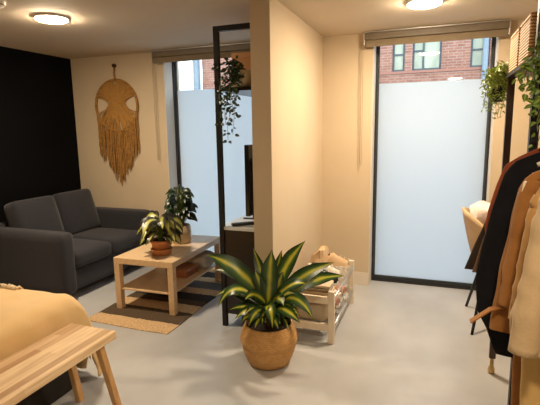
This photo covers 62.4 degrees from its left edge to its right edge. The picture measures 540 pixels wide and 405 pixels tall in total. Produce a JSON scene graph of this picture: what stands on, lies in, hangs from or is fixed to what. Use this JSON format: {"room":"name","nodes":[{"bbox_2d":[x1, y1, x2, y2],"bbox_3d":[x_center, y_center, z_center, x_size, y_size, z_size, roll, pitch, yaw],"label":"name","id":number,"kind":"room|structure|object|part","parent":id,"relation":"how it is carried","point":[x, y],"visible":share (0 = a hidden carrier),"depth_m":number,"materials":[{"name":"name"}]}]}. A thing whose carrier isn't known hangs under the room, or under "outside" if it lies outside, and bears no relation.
{"room":"studio apartment","nodes":[
{"label":"studio apartment","id":0,"kind":"room"},
{"bbox_2d":[0,46,80,222],"bbox_3d":[-3.284,-0.024,2.463,0.100,2.277,5.895,3,10,20],"label":"wall","id":1,"kind":"structure","parent":0,"point":[39,157],"depth_m":4.59,"materials":[{"name":"black paint"}]},
{"bbox_2d":[0,0,538,58],"bbox_3d":[-0.815,-1.113,1.465,5.328,0.120,6.295,3,10,20],"label":"ceiling","id":2,"kind":"structure","parent":0,"point":[95,28],"depth_m":3.32,"materials":[{"name":"paint"}]},
{"bbox_2d":[0,0,5,7],"bbox_3d":[-1.701,-1.233,2.773,0.100,0.036,0.100,3,10,20],"label":"smoke detector","id":3,"kind":"object","parent":2,"relation":"attached to","point":[2,3],"visible":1,"depth_m":2.77,"materials":[{"name":"plastic"}]},
{"bbox_2d":[33,13,69,23],"bbox_3d":[-1.552,-1.303,3.170,0.236,0.030,0.236,3,10,20],"label":"recessed light","id":4,"kind":"object","parent":2,"relation":"in","point":[52,18],"visible":1,"depth_m":3.12,"materials":[{"name":"beige plastic"}]},
{"bbox_2d":[35,16,67,23],"bbox_3d":[-1.552,-1.301,3.171,0.208,0.026,0.208,3,10,20],"label":"diffuser","id":5,"kind":"object","parent":4,"relation":"attached to","point":[46,19],"depth_m":3.14,"materials":[{"name":"beige plastic"}]},
{"bbox_2d":[406,0,443,8],"bbox_3d":[1.010,-1.300,2.916,0.236,0.030,0.236,3,10,20],"label":"recessed light","id":6,"kind":"object","parent":2,"relation":"in","point":[414,4],"visible":1,"depth_m":2.88,"materials":[{"name":"beige plastic"}]},
{"bbox_2d":[51,265,510,404],"bbox_3d":[-0.779,1.253,1.850,5.328,0.120,6.295,3,10,20],"label":"floor","id":7,"kind":"structure","parent":0,"point":[397,343],"depth_m":2.87,"materials":[{"name":"concrete"}]},
{"bbox_2d":[16,370,71,404],"bbox_3d":[-2.269,0.902,2.167,1.930,0.515,1.500,3,10,20],"label":"bed","id":8,"kind":"object","parent":7,"relation":"on","point":[52,391],"visible":0.02,"depth_m":2.42,"materials":[{"name":"black fabric"}]},
{"bbox_2d":[0,283,101,376],"bbox_3d":[-2.215,0.840,2.238,1.959,0.575,1.710,3,10,20],"label":"throw","id":9,"kind":"object","parent":8,"relation":"on","point":[27,317],"visible":0.61,"depth_m":2.35,"materials":[{"name":"yellow fabric"}]},
{"bbox_2d":[0,323,121,404],"bbox_3d":[-1.148,0.977,1.812,0.300,0.453,1.277,3,10,20],"label":"bench","id":10,"kind":"object","parent":7,"relation":"on","point":[24,372],"visible":1,"depth_m":2.08,"materials":[{"name":"brown wood"}]},
{"bbox_3d":[-1.059,0.900,2.393,0.039,0.416,0.124,0,9,7],"label":"leg","id":11,"kind":"part","parent":10,"relation":"part of","materials":[{"name":"brown wood"}]},
{"bbox_3d":[-0.834,0.910,2.310,0.039,0.416,0.124,5,11,33],"label":"leg","id":12,"kind":"part","parent":10,"relation":"part of","materials":[{"name":"brown wood"}]},
{"bbox_2d":[0,189,149,294],"bbox_3d":[-1.969,0.346,4.506,0.960,0.852,1.300,3,10,20],"label":"sofa","id":13,"kind":"object","parent":7,"relation":"on","point":[59,243],"visible":0.92,"depth_m":4.11,"materials":[{"name":"grey fabric"}]},
{"bbox_3d":[-2.356,0.396,4.648,0.140,0.560,1.020,3,10,20],"label":"frame","id":14,"kind":"part","parent":13,"relation":"part of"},
{"bbox_2d":[4,195,64,231],"bbox_3d":[-2.266,0.190,4.315,0.282,0.464,0.490,3,10,20],"label":"cushion","id":15,"kind":"object","parent":13,"relation":"on","point":[44,212],"depth_m":4.22,"materials":[{"name":"grey fabric"}]},
{"bbox_3d":[-2.160,0.515,3.990,0.950,0.555,0.160,3,10,20],"label":"arm","id":16,"kind":"part","parent":13,"relation":"part of"},
{"bbox_2d":[51,189,99,234],"bbox_3d":[-2.090,0.106,4.786,0.282,0.464,0.490,3,10,20],"label":"cushion","id":17,"kind":"object","parent":13,"relation":"on","point":[78,212],"depth_m":4.69,"materials":[{"name":"grey fabric"}]},
{"bbox_2d":[73,238,111,267],"bbox_3d":[-1.926,0.470,4.244,0.670,0.185,0.484,3,10,20],"label":"seat cushion","id":18,"kind":"object","parent":13,"relation":"on","point":[88,253],"depth_m":4.16,"materials":[{"name":"grey fabric"}]},
{"bbox_2d":[72,228,141,253],"bbox_3d":[-1.757,0.394,4.697,0.670,0.185,0.484,3,10,20],"label":"seat cushion","id":19,"kind":"object","parent":13,"relation":"on","point":[122,240],"depth_m":4.58,"materials":[{"name":"grey fabric"}]},
{"bbox_3d":[-1.766,0.337,5.045,0.950,0.555,0.160,3,10,20],"label":"arm","id":20,"kind":"part","parent":13,"relation":"part of"},
{"bbox_2d":[89,267,220,333],"bbox_3d":[-0.841,0.821,4.099,0.777,0.010,1.562,3,10,20],"label":"rug","id":21,"kind":"object","parent":7,"relation":"on","point":[143,311],"visible":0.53,"depth_m":3.71,"materials":[{"name":"fabric"}]},
{"bbox_2d":[113,235,220,315],"bbox_3d":[-0.878,0.606,4.022,0.576,0.438,0.916,3,10,20],"label":"coffee table","id":22,"kind":"object","parent":21,"relation":"on","point":[156,280],"visible":0.77,"depth_m":3.72,"materials":[{"name":"brown wood"}]},
{"bbox_3d":[-1.249,0.688,3.708,0.051,0.388,0.051,3,10,20],"label":"leg","id":23,"kind":"part","parent":22,"relation":"part of","materials":[{"name":"brown wood"}]},
{"bbox_2d":[136,210,182,255],"bbox_3d":[-0.915,0.249,3.708,0.389,0.368,0.400,3,10,20],"label":"potted plant","id":24,"kind":"object","parent":22,"relation":"on","point":[169,228],"visible":1,"depth_m":3.65,"materials":[{"name":"plant"}]},
{"bbox_3d":[-0.909,0.362,3.734,0.176,0.113,0.176,3,10,20],"label":"pot","id":25,"kind":"part","parent":24,"relation":"part of","materials":[{"name":"ceramic"}]},
{"bbox_2d":[122,262,216,294],"bbox_3d":[-0.877,0.652,4.030,0.536,0.012,0.891,3,10,20],"label":"shelf","id":26,"kind":"object","parent":22,"relation":"attached to","point":[155,280],"depth_m":3.82,"materials":[{"name":"brown wood"}]},
{"bbox_3d":[-0.775,0.707,3.550,0.051,0.388,0.051,3,10,20],"label":"leg","id":27,"kind":"part","parent":22,"relation":"part of","materials":[{"name":"brown wood"}]},
{"bbox_2d":[164,184,197,243],"bbox_3d":[-0.814,0.105,4.083,0.310,0.530,0.303,-2,9,-9],"label":"potted plant","id":28,"kind":"object","parent":22,"relation":"on","point":[185,206],"visible":0.82,"depth_m":4.03,"materials":[{"name":"green plant"}]},
{"bbox_3d":[-0.818,0.285,4.104,0.184,0.168,0.184,3,10,20],"label":"pot","id":29,"kind":"part","parent":28,"relation":"part of","materials":[{"name":"beige ceramic"}]},
{"bbox_2d":[165,262,197,277],"bbox_3d":[-0.792,0.609,4.024,0.210,0.072,0.220,3,10,20],"label":"storage box","id":30,"kind":"object","parent":22,"relation":"on","point":[184,270],"visible":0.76,"depth_m":3.96,"materials":[{"name":"red wood"}]},
{"bbox_3d":[-0.793,0.582,4.020,0.210,0.017,0.220,3,10,20],"label":"lid","id":31,"kind":"part","parent":30,"relation":"part of","materials":[{"name":"brown wood"}]},
{"bbox_2d":[185,250,214,268],"bbox_3d":[-0.703,0.532,4.255,0.357,0.171,0.275,3,10,20],"label":"folded blanket","id":32,"kind":"object","parent":22,"relation":"on","point":[203,260],"visible":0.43,"depth_m":4.14,"materials":[{"name":"grey fabric"}]},
{"bbox_3d":[-0.505,0.574,4.345,0.051,0.388,0.051,3,10,20],"label":"leg","id":33,"kind":"part","parent":22,"relation":"part of","materials":[{"name":"brown wood"}]},
{"bbox_2d":[213,23,254,325],"bbox_3d":[-0.040,-0.213,3.678,0.349,2.165,1.115,3,10,20],"label":"shelving unit","id":34,"kind":"object","parent":7,"relation":"on","point":[237,242],"visible":0.36,"depth_m":3.23,"materials":[{"name":"black metal"}]},
{"bbox_3d":[-0.354,-0.135,3.224,0.034,2.165,0.034,3,10,20],"label":"post","id":35,"kind":"part","parent":34,"relation":"part of","materials":[{"name":"black metal"}]},
{"bbox_2d":[211,55,250,142],"bbox_3d":[-0.237,-0.714,3.108,0.293,0.596,0.208,-4,10,-21],"label":"trailing plant","id":36,"kind":"object","parent":34,"relation":"on","point":[239,76],"visible":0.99,"depth_m":3.07,"materials":[{"name":"green plant"}]},
{"bbox_3d":[-0.179,-0.870,3.146,0.136,0.115,0.136,3,10,20],"label":"pot","id":37,"kind":"part","parent":36,"relation":"part of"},
{"bbox_2d":[221,86,250,96],"bbox_3d":[-0.039,-0.869,3.567,0.326,0.025,1.047,3,10,20],"label":"shelf","id":38,"kind":"object","parent":34,"relation":"attached to","point":[245,90],"depth_m":3.15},
{"bbox_2d":[231,52,250,86],"bbox_3d":[-0.099,-0.987,3.394,0.288,0.265,0.288,3,10,20],"label":"storage basket","id":39,"kind":"object","parent":34,"relation":"on","point":[244,58],"visible":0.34,"depth_m":3.27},
{"bbox_3d":[-0.101,-1.098,3.376,0.288,0.040,0.288,3,10,20],"label":"lid","id":40,"kind":"part","parent":39,"relation":"part of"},
{"bbox_2d":[231,221,253,225],"bbox_3d":[-0.199,0.157,3.305,0.170,0.022,0.048,-4,10,-17],"label":"remote control","id":41,"kind":"object","parent":34,"relation":"on","point":[246,222],"visible":0.94,"depth_m":3.29,"materials":[{"name":"black plastic"}]},
{"bbox_2d":[243,144,253,218],"bbox_3d":[-0.028,-0.205,3.758,0.170,0.587,0.880,3,10,20],"label":"television","id":42,"kind":"object","parent":34,"relation":"on","point":[248,151],"visible":0.16,"depth_m":3.36,"materials":[{"name":"black plastic"}]},
{"bbox_2d":[240,319,296,369],"bbox_3d":[-0.007,0.883,2.837,0.364,0.262,0.364,3,10,20],"label":"woven basket","id":43,"kind":"object","parent":7,"relation":"on","point":[265,347],"depth_m":2.70,"materials":[{"name":"brown wicker"}]},
{"bbox_2d":[208,241,342,369],"bbox_3d":[0.027,0.627,2.760,0.858,0.791,0.438,0,9,8],"label":"plant","id":44,"kind":"object","parent":7,"relation":"on","point":[268,337],"visible":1,"depth_m":2.70,"materials":[{"name":"green plant"}]},
{"bbox_2d":[291,260,353,344],"bbox_3d":[0.406,0.722,3.461,0.355,0.375,0.800,3,10,20],"label":"shoe rack","id":45,"kind":"object","parent":7,"relation":"on","point":[330,299],"visible":0.52,"depth_m":3.08,"materials":[{"name":"brown wood"}]},
{"bbox_3d":[0.272,0.854,3.112,0.271,0.050,0.022,3,10,20],"label":"rail","id":46,"kind":"part","parent":45,"relation":"part of","materials":[{"name":"brown wood"}]},
{"bbox_2d":[296,302,327,320],"bbox_3d":[0.308,0.754,3.194,0.255,0.160,0.175,3,10,20],"label":"fabric bag","id":47,"kind":"object","parent":45,"relation":"on","point":[319,311],"visible":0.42,"depth_m":3.11,"materials":[{"name":"beige fabric"}]},
{"bbox_3d":[0.270,0.662,3.081,0.271,0.050,0.022,3,10,20],"label":"rail","id":48,"kind":"part","parent":45,"relation":"part of","materials":[{"name":"brown wood"}]},
{"bbox_2d":[300,286,334,295],"bbox_3d":[0.301,0.616,3.184,0.300,0.023,0.165,3,10,20],"label":"folded cloth","id":49,"kind":"object","parent":45,"relation":"on","point":[333,288],"visible":0.31,"depth_m":3.10,"materials":[{"name":"beige fabric"}]},
{"bbox_2d":[307,283,333,291],"bbox_3d":[0.305,0.592,3.179,0.280,0.023,0.155,3,10,20],"label":"folded cloth","id":50,"kind":"object","parent":49,"relation":"on","point":[331,287],"visible":0.36,"depth_m":3.09,"materials":[{"name":"beige fabric"}]},
{"bbox_2d":[314,280,333,288],"bbox_3d":[0.308,0.570,3.174,0.270,0.023,0.145,3,10,20],"label":"folded cloth","id":51,"kind":"object","parent":50,"relation":"on","point":[327,285],"visible":0.3,"depth_m":3.09,"materials":[{"name":"beige fabric"}]},
{"bbox_2d":[310,245,328,262],"bbox_3d":[0.403,0.455,3.663,0.137,0.184,0.222,3,10,20],"label":"paper bag","id":52,"kind":"object","parent":45,"relation":"on","point":[321,255],"visible":0.71,"depth_m":3.58,"materials":[{"name":"beige paper"}]},
{"bbox_2d":[307,293,344,307],"bbox_3d":[0.426,0.729,3.421,0.304,0.122,0.105,3,10,20],"label":"shoe","id":53,"kind":"object","parent":45,"relation":"on","point":[337,300],"visible":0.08,"depth_m":3.38,"materials":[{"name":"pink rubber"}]},
{"bbox_2d":[307,262,345,279],"bbox_3d":[0.439,0.522,3.445,0.305,0.122,0.106,3,10,20],"label":"shoe","id":54,"kind":"object","parent":45,"relation":"on","point":[331,269],"visible":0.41,"depth_m":3.41,"materials":[{"name":"white rubber"}]},
{"bbox_3d":[0.420,0.788,3.051,0.042,0.375,0.032,3,10,20],"label":"leg","id":55,"kind":"part","parent":45,"relation":"part of","materials":[{"name":"brown wood"}]},
{"bbox_2d":[321,269,342,285],"bbox_3d":[0.398,0.542,3.327,0.302,0.122,0.106,3,10,20],"label":"shoe","id":56,"kind":"object","parent":45,"relation":"on","point":[324,270],"visible":0.05,"depth_m":3.27,"materials":[{"name":"white rubber"}]},
{"bbox_2d":[328,253,348,269],"bbox_3d":[0.547,0.478,3.708,0.302,0.122,0.105,3,10,20],"label":"shoe","id":57,"kind":"object","parent":45,"relation":"on","point":[341,263],"visible":0.5,"depth_m":3.67,"materials":[{"name":"white rubber"}]},
{"bbox_2d":[334,289,346,301],"bbox_3d":[0.467,0.709,3.543,0.302,0.122,0.104,3,10,20],"label":"shoe","id":58,"kind":"object","parent":45,"relation":"on","point":[339,295],"visible":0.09,"depth_m":3.50,"materials":[{"name":"white rubber"}]},
{"bbox_2d":[335,283,350,295],"bbox_3d":[0.516,0.689,3.661,0.305,0.122,0.106,3,10,20],"label":"shoe","id":59,"kind":"object","parent":45,"relation":"on","point":[343,288],"visible":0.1,"depth_m":3.62,"materials":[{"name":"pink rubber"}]},
{"bbox_3d":[0.561,0.600,3.382,0.015,0.014,0.780,3,10,20],"label":"rod","id":60,"kind":"part","parent":45,"relation":"part of","materials":[{"name":"silver metal"}]},
{"bbox_3d":[0.564,0.798,3.414,0.015,0.014,0.780,3,10,20],"label":"rod","id":61,"kind":"part","parent":45,"relation":"part of","materials":[{"name":"silver metal"}]},
{"bbox_3d":[0.685,0.669,3.762,0.042,0.375,0.032,3,10,20],"label":"leg","id":62,"kind":"part","parent":45,"relation":"part of","materials":[{"name":"brown wood"}]},
{"bbox_2d":[462,207,483,334],"bbox_3d":[1.684,0.479,3.304,0.528,0.876,0.569,3,10,20],"label":"chair","id":63,"kind":"object","parent":7,"relation":"on","point":[473,227],"visible":0.16,"depth_m":3.21,"materials":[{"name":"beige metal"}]},
{"bbox_3d":[1.624,0.660,3.555,0.026,0.439,0.216,-1,9,-4],"label":"leg","id":64,"kind":"part","parent":63,"relation":"part of","materials":[{"name":"black metal"}]},
{"bbox_3d":[1.497,0.719,3.206,0.196,0.438,0.026,-10,13,-44],"label":"leg","id":65,"kind":"part","parent":63,"relation":"part of","materials":[{"name":"black metal"}]},
{"bbox_2d":[469,201,489,223],"bbox_3d":[1.580,0.085,3.272,0.204,0.164,0.316,3,10,20],"label":"fleece blanket","id":66,"kind":"object","parent":63,"relation":"on","point":[479,210],"visible":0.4,"depth_m":3.17,"materials":[{"name":"white fabric"}]},
{"bbox_2d":[487,0,539,404],"bbox_3d":[1.179,0.159,1.604,0.435,2.060,1.866,3,10,20],"label":"rack","id":67,"kind":"object","parent":7,"relation":"on","point":[533,141],"visible":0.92,"depth_m":2.40,"materials":[{"name":"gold metal"}]},
{"bbox_2d":[479,60,508,118],"bbox_3d":[1.268,-0.630,2.495,0.176,0.321,0.152,3,10,20],"label":"hanging fern","id":68,"kind":"object","parent":67,"relation":"hanging from","point":[497,84],"visible":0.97,"depth_m":2.47,"materials":[{"name":"green plant"}]},
{"bbox_2d":[490,85,505,101],"bbox_3d":[1.280,-0.614,2.515,0.090,0.090,0.090,3,10,20],"label":"pot","id":69,"kind":"object","parent":68,"relation":"on","point":[494,90],"depth_m":2.48,"materials":[{"name":"green metal"}]},
{"bbox_3d":[1.314,0.038,2.520,0.034,1.800,0.028,3,10,20],"label":"post","id":70,"kind":"part","parent":67,"relation":"part of","materials":[{"name":"black metal"}]},
{"bbox_2d":[509,26,520,72],"bbox_3d":[1.345,-0.756,2.202,0.254,0.191,0.250,3,10,20],"label":"box","id":71,"kind":"object","parent":67,"relation":"on","point":[515,38],"visible":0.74,"depth_m":2.21,"materials":[{"name":"beige wicker"}]},
{"bbox_3d":[1.344,-0.841,2.188,0.254,0.019,0.250,3,10,20],"label":"lid","id":72,"kind":"part","parent":71,"relation":"part of","materials":[{"name":"wood"}]},
{"bbox_2d":[506,56,533,77],"bbox_3d":[1.371,-0.622,2.031,0.435,0.018,0.700,3,10,20],"label":"shelf","id":73,"kind":"object","parent":67,"relation":"attached to","point":[512,74],"depth_m":2.21,"materials":[{"name":"black metal"}]},
{"bbox_3d":[1.072,0.118,1.867,0.032,2.060,0.032,3,10,20],"label":"post","id":74,"kind":"part","parent":67,"relation":"part of","materials":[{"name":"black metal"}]},
{"bbox_2d":[512,31,539,147],"bbox_3d":[1.031,-0.433,1.678,0.109,0.456,0.239,-5,10,-24],"label":"ivy plant","id":75,"kind":"object","parent":67,"relation":"on","point":[535,102],"visible":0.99,"depth_m":1.72,"materials":[{"name":"green plant"}]},
{"bbox_2d":[518,11,537,65],"bbox_3d":[1.245,-0.711,1.933,0.254,0.191,0.250,3,10,20],"label":"box","id":76,"kind":"object","parent":67,"relation":"on","point":[528,27],"visible":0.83,"depth_m":1.90,"materials":[{"name":"beige wicker"}]},
{"bbox_3d":[1.243,-0.796,1.920,0.254,0.019,0.250,3,10,20],"label":"lid","id":77,"kind":"part","parent":76,"relation":"part of","materials":[{"name":"wood"}]},
{"bbox_3d":[1.182,-0.223,1.615,0.407,0.176,0.016,3,10,20],"label":"hanger","id":78,"kind":"object","parent":67,"relation":"hanging from","visible":0},
{"bbox_2d":[472,232,485,272],"bbox_3d":[1.196,0.023,1.687,0.758,0.578,0.099,3,10,20],"label":"coat","id":79,"kind":"object","parent":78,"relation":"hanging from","point":[478,256],"visible":0.05,"depth_m":1.85,"materials":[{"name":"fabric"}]},
{"bbox_3d":[1.108,-0.190,1.418,0.407,0.176,0.016,3,10,20],"label":"hanger","id":80,"kind":"object","parent":67,"relation":"hanging from","visible":0},
{"bbox_2d":[511,354,520,404],"bbox_3d":[1.114,0.350,1.499,0.498,1.038,0.099,3,10,20],"label":"dress","id":81,"kind":"object","parent":80,"relation":"hanging from","point":[516,363],"visible":0.19,"depth_m":1.63,"materials":[{"name":"fabric"}]},
{"bbox_3d":[1.065,-0.171,1.302,0.407,0.176,0.016,3,10,20],"label":"hanger","id":82,"kind":"object","parent":67,"relation":"hanging from","visible":0},
{"bbox_2d":[519,357,539,404],"bbox_3d":[1.071,0.370,1.383,0.497,0.998,0.099,3,10,20],"label":"dress","id":83,"kind":"object","parent":82,"relation":"hanging from","point":[530,368],"visible":0.36,"depth_m":1.49,"materials":[{"name":"fabric"}]},
{"bbox_3d":[1.196,-0.230,1.652,0.407,0.176,0.016,3,10,20],"label":"hanger","id":84,"kind":"object","parent":67,"relation":"hanging from","visible":0},
{"bbox_2d":[485,148,539,231],"bbox_3d":[1.206,-0.006,1.710,0.678,0.552,0.099,3,10,20],"label":"coat","id":85,"kind":"object","parent":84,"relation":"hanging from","point":[509,164],"visible":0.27,"depth_m":1.80,"materials":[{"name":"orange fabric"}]},
{"bbox_3d":[1.089,-0.181,1.365,0.407,0.176,0.016,3,10,20],"label":"hanger","id":86,"kind":"object","parent":67,"relation":"hanging from","visible":0},
{"bbox_2d":[508,188,539,318],"bbox_3d":[1.091,0.140,1.410,0.567,0.562,0.099,3,10,20],"label":"coat","id":87,"kind":"object","parent":86,"relation":"hanging from","point":[531,212],"visible":0.42,"depth_m":1.48,"materials":[{"name":"beige fabric"}]},
{"bbox_3d":[1.219,-0.240,1.714,0.407,0.176,0.016,3,10,20],"label":"hanger","id":88,"kind":"object","parent":67,"relation":"hanging from","visible":0},
{"bbox_2d":[464,223,484,269],"bbox_3d":[1.220,0.017,1.749,0.812,0.584,0.099,3,10,20],"label":"coat","id":89,"kind":"object","parent":88,"relation":"hanging from","point":[471,261],"visible":0.16,"depth_m":1.91,"materials":[{"name":"brown fabric"}]},
{"bbox_3d":[1.143,-0.206,1.511,0.407,0.176,0.016,3,10,20],"label":"hanger","id":90,"kind":"object","parent":67,"relation":"hanging from","visible":0},
{"bbox_2d":[469,170,539,333],"bbox_3d":[1.106,0.158,1.567,0.713,0.697,0.128,3,10,20],"label":"coat","id":91,"kind":"object","parent":90,"relation":"hanging from","point":[499,321],"visible":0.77,"depth_m":1.62,"materials":[{"name":"fabric"}]},
{"bbox_2d":[249,0,322,277],"bbox_3d":[0.192,-0.254,3.557,0.132,2.277,1.395,3,10,20],"label":"wall partition","id":92,"kind":"structure","parent":0,"point":[286,52],"depth_m":3.12,"materials":[{"name":"beige paint"}]},
{"bbox_2d":[70,19,539,272],"bbox_3d":[0.239,-0.397,4.431,5.328,2.277,0.300,3,10,20],"label":"wall","id":93,"kind":"structure","parent":0,"point":[346,181],"depth_m":4.21,"materials":[{"name":"beige paint"}]},
{"bbox_2d":[95,64,139,183],"bbox_3d":[-1.669,-0.844,4.880,0.572,1.305,0.049,3,10,20],"label":"wall hanging","id":94,"kind":"object","parent":93,"relation":"attached to","point":[117,95],"depth_m":4.87,"materials":[{"name":"fabric"}]},
{"bbox_2d":[163,62,177,207],"bbox_3d":[-0.388,-0.405,4.585,1.434,2.262,0.157,3,10,20],"label":"trim","id":95,"kind":"structure","parent":93,"relation":"attached to","point":[167,67],"depth_m":4.76,"materials":[{"name":"white paint"}]},
{"bbox_2d":[151,42,249,160],"bbox_3d":[-0.467,-0.964,4.389,1.580,1.114,0.087,3,10,20],"label":"roller blind","id":96,"kind":"object","parent":93,"relation":"attached to","point":[202,52],"visible":0.62,"depth_m":4.38,"materials":[{"name":"fabric"}]},
{"bbox_3d":[-1.199,-0.961,4.663,0.019,1.042,0.014,3,10,20],"label":"pull chain","id":97,"kind":"part","parent":96,"relation":"part of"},
{"bbox_3d":[-0.470,-1.508,4.289,1.555,0.008,0.068,3,10,20],"label":"rail","id":98,"kind":"part","parent":96,"relation":"part of","materials":[{"name":"metal"}]},
{"bbox_2d":[172,62,251,261],"bbox_3d":[-0.351,-0.422,4.685,1.432,2.262,0.060,3,10,20],"label":"window","id":99,"kind":"structure","parent":93,"relation":"in","point":[194,110],"depth_m":4.79,"materials":[{"name":"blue glass"}]},
{"bbox_2d":[338,270,368,285],"bbox_3d":[0.717,0.714,4.270,0.445,0.122,0.014,3,10,20],"label":"baseboard","id":100,"kind":"structure","parent":93,"relation":"attached to","point":[360,278],"depth_m":4.22,"materials":[{"name":"white paint"}]},
{"bbox_2d":[371,37,495,290],"bbox_3d":[1.435,-0.342,4.032,0.980,2.262,0.060,3,10,20],"label":"window","id":101,"kind":"structure","parent":93,"relation":"in","point":[432,139],"depth_m":4.07,"materials":[{"name":"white glass"}]},
{"bbox_2d":[368,37,499,284],"bbox_3d":[1.397,-0.325,3.931,0.982,2.262,0.157,3,10,20],"label":"trim","id":102,"kind":"structure","parent":93,"relation":"attached to","point":[497,38],"depth_m":3.98,"materials":[{"name":"white paint"}]},
{"bbox_2d":[360,19,510,163],"bbox_3d":[1.332,-0.869,3.733,1.141,1.144,0.087,3,10,20],"label":"roller blind","id":103,"kind":"object","parent":93,"relation":"attached to","point":[496,28],"visible":1,"depth_m":3.61,"materials":[{"name":"fabric"}]},
{"bbox_3d":[0.806,-0.857,3.931,0.019,1.072,0.014,3,10,20],"label":"pull chain","id":104,"kind":"part","parent":103,"relation":"part of","materials":[{"name":"beige plastic"}]},
{"bbox_3d":[1.331,-1.427,3.629,1.110,0.008,0.068,3,10,20],"label":"rail","id":105,"kind":"part","parent":103,"relation":"part of","materials":[{"name":"metal"}]},
{"bbox_2d":[475,152,539,357],"bbox_3d":[1.185,0.191,1.676,0.736,0.905,0.099,3,10,20],"label":"coat","id":106,"kind":"object","parent":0,"point":[495,238],"visible":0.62,"depth_m":1.77,"materials":[{"name":"black fabric"}]},
{"label":"outside","id":107,"kind":"structure","parent":0,"visible":0},
{"bbox_3d":[3.004,-2.145,22.505,70.000,0.120,35.605,3,10,20],"label":"ground","id":108,"kind":"structure","parent":107,"visible":0},
{"bbox_2d":[178,60,201,89],"bbox_3d":[-5.334,-5.248,16.314,6.346,8.200,0.660,3,10,20],"label":"building","id":109,"kind":"structure","parent":108,"relation":"on","point":[189,71],"depth_m":15.23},
{"bbox_2d":[202,38,491,88],"bbox_3d":[6.905,-4.710,11.884,19.600,8.200,0.565,3,10,20],"label":"brick building","id":110,"kind":"structure","parent":108,"relation":"on","point":[455,59],"depth_m":12.80,"materials":[{"name":"red brick"}]},
{"bbox_3d":[3.785,-4.477,13.070,0.240,1.140,0.020,3,10,20],"label":"pane","id":111,"kind":"part","parent":110,"relation":"part of","materials":[{"name":"white glass"}]},
{"bbox_3d":[4.517,-4.444,12.802,0.680,1.140,0.020,3,10,20],"label":"pane","id":112,"kind":"part","parent":110,"relation":"part of","materials":[{"name":"glass"}]},
{"bbox_3d":[5.816,-4.386,12.327,0.370,1.140,0.020,3,10,20],"label":"pane","id":113,"kind":"part","parent":110,"relation":"part of","materials":[{"name":"white glass"}]},
{"bbox_3d":[1.038,-0.158,1.228,0.407,0.176,0.016,3,10,20],"label":"hanger","id":114,"kind":"object","parent":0,"visible":0},
{"bbox_2d":[508,198,539,358],"bbox_3d":[1.036,0.194,1.266,0.614,0.594,0.148,3,10,20],"label":"jacket","id":115,"kind":"object","parent":114,"relation":"hanging from","point":[524,320],"visible":1,"depth_m":1.32,"materials":[{"name":"beige fabric"}]}
]}

